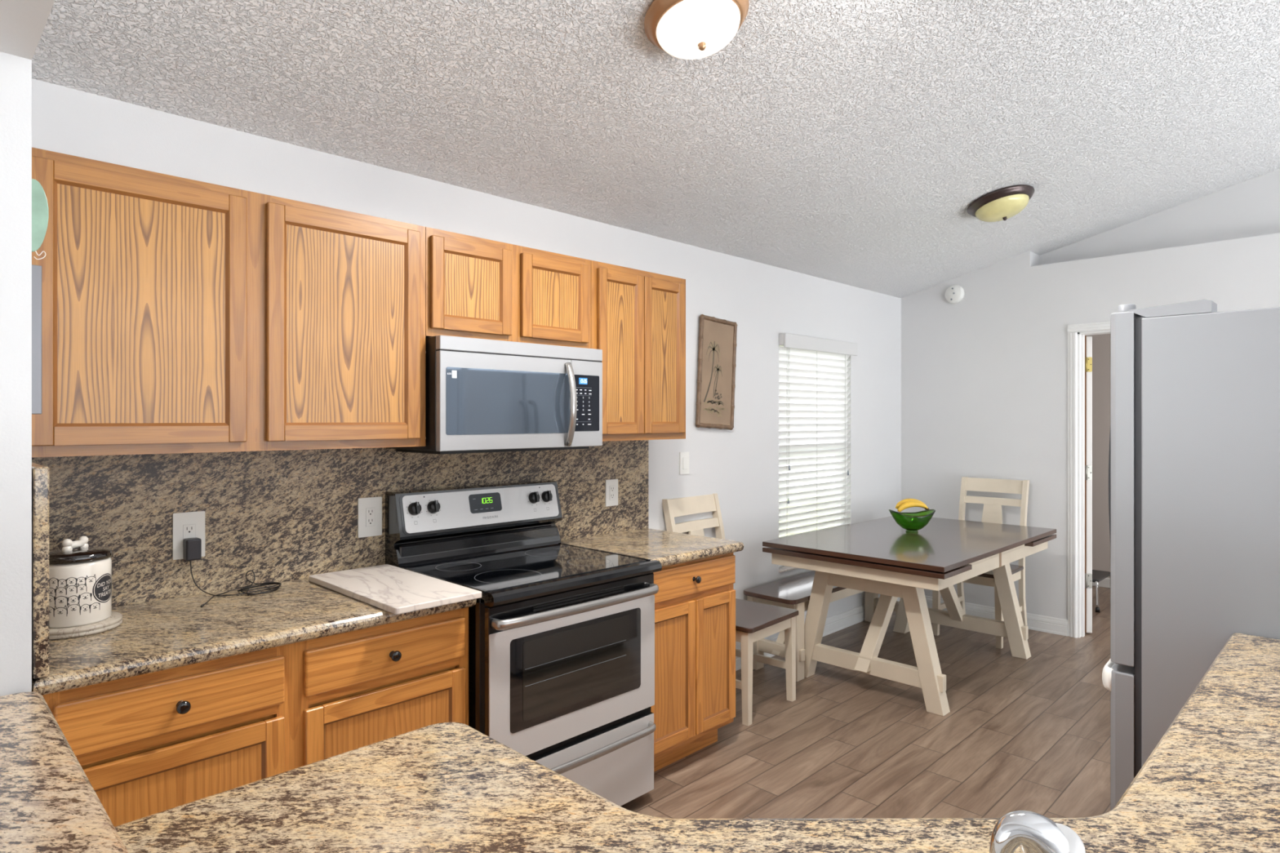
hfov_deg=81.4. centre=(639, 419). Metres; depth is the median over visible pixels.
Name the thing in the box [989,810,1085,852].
faucet
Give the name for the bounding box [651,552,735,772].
base cabinet
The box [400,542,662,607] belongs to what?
cooktop
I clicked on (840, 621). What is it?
baseboard
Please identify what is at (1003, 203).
ceiling lamp
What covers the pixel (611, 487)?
receptacle
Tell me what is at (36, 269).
metal strip
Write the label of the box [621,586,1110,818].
floor
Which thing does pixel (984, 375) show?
wall
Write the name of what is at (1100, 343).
wall
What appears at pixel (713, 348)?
painting
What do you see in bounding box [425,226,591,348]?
upper cabinet
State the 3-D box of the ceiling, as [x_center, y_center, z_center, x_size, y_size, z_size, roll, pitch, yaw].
[2.264,-1.455,0.570,7.991,1.064,12.400,0,0,45]
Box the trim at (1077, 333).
[1067,321,1110,638]
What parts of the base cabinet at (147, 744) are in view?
drawer, door panel, knob, door, door, drawer, door panel, knob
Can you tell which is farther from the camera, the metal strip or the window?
the window
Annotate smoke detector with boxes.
[945,284,964,303]
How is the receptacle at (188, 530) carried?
attached to the wall outlet at (189, 524)
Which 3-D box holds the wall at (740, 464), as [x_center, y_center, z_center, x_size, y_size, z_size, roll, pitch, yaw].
[-0.528,0.257,3.344,0.120,2.419,12.400,0,0,45]
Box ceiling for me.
[31,0,1279,297]
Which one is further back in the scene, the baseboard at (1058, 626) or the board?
the baseboard at (1058, 626)
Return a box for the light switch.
[679,452,688,474]
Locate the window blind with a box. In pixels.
[778,333,857,566]
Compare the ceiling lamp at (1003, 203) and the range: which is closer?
the range
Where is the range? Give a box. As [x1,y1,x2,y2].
[385,480,662,806]
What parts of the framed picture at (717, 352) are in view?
frame rail, frame rail, frame rail, frame rail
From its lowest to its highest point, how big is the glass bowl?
0.138 m
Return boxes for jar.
[48,536,112,628]
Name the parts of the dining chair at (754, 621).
leg, rail, leg, leg, seat, leg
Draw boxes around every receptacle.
[182,524,195,540]
[365,507,374,526]
[609,485,614,500]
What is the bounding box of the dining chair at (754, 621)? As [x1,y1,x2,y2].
[662,493,798,726]
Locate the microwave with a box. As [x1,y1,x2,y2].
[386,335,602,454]
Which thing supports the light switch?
attached to the wall at (740, 464)
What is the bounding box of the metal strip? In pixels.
[31,264,41,413]
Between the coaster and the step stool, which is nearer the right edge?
the step stool
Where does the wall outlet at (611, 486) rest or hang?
attached to the backsplash
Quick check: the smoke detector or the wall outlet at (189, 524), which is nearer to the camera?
the wall outlet at (189, 524)
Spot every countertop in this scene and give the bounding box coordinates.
[31,578,476,695]
[114,632,1279,852]
[560,528,743,567]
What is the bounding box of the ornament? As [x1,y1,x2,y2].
[31,178,48,259]
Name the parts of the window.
sill, pane, pane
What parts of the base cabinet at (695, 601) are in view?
door panel, door, drawer, knob, door, door panel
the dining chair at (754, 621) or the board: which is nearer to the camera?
the board
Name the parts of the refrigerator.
handle, handle, freezer drawer, door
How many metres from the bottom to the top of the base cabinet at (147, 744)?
0.873 m
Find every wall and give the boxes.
[0,0,54,696]
[31,78,901,649]
[901,168,1279,619]
[1086,333,1110,578]
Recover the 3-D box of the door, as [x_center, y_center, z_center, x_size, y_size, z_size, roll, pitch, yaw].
[3.154,0.443,5.421,0.049,2.023,0.772,0,0,16]
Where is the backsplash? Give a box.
[31,440,648,607]
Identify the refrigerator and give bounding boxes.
[1102,299,1279,811]
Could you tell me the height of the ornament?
0.175 m
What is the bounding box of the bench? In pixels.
[743,570,899,681]
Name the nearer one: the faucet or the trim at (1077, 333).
the faucet
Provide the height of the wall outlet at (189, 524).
0.144 m
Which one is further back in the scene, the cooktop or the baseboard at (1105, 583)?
the baseboard at (1105, 583)
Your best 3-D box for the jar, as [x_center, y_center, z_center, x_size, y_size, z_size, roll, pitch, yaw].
[-1.483,0.420,1.955,0.159,0.219,0.159,0,0,45]
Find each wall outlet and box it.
[172,511,204,559]
[357,496,382,537]
[604,479,617,506]
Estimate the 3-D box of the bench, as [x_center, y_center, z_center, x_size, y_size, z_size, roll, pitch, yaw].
[1.283,1.234,4.793,0.366,0.465,1.610,0,0,45]
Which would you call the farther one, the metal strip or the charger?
the charger
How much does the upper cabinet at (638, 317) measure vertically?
0.762 m
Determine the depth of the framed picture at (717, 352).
4.19 m
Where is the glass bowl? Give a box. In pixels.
[888,509,935,533]
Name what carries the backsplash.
attached to the wall at (740, 464)
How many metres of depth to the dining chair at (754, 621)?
3.86 m
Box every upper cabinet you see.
[31,146,425,457]
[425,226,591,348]
[591,260,685,441]
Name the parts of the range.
knob, knob, control panel, knob, knob, oven door, door handle, storage drawer, drawer handle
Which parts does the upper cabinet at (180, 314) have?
door, door panel, door, door panel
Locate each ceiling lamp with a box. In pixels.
[644,0,748,59]
[967,184,1034,222]
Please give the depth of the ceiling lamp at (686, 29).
2.20 m
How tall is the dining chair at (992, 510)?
1.045 m
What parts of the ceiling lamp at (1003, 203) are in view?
lamp shade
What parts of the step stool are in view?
leg, seat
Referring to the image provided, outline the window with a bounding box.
[778,367,844,573]
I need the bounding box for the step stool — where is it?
[1092,569,1110,613]
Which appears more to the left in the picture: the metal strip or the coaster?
the metal strip
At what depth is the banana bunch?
4.53 m
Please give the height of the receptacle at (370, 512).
0.068 m
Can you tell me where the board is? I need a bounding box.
[308,564,481,614]
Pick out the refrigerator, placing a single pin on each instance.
(1194, 452)
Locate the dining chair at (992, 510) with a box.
[932,476,1029,648]
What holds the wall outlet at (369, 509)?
attached to the backsplash
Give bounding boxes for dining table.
[762,515,1056,716]
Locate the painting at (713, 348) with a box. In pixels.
[702,341,726,417]
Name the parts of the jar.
bone knob, lid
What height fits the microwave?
0.408 m
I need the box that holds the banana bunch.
[895,498,929,512]
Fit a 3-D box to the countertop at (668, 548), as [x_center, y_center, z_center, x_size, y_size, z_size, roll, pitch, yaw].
[0.030,0.572,3.342,0.632,0.040,0.639,0,0,45]
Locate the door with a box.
[1084,335,1092,632]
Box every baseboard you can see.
[735,597,900,671]
[924,595,1067,636]
[1092,577,1110,588]
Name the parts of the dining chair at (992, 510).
leg, leg, rail, leg, seat, leg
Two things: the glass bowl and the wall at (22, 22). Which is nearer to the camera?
the wall at (22, 22)
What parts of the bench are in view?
leg, seat, leg, leg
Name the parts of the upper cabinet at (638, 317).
door, door panel, door panel, door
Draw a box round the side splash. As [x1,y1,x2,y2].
[31,462,48,679]
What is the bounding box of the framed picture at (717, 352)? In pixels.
[695,314,737,430]
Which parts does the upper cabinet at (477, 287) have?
door, door panel, door, door panel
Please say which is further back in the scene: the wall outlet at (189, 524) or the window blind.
the window blind
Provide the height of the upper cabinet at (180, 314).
0.762 m
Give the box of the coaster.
[48,611,122,639]
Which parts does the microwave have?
door, handle, control panel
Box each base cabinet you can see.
[31,607,468,826]
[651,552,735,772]
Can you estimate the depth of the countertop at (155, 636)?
1.97 m
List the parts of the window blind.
ladder cord, ladder cord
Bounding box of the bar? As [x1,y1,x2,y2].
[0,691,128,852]
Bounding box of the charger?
[182,537,281,607]
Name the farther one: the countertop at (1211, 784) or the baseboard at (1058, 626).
the baseboard at (1058, 626)
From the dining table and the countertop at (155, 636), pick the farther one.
the dining table

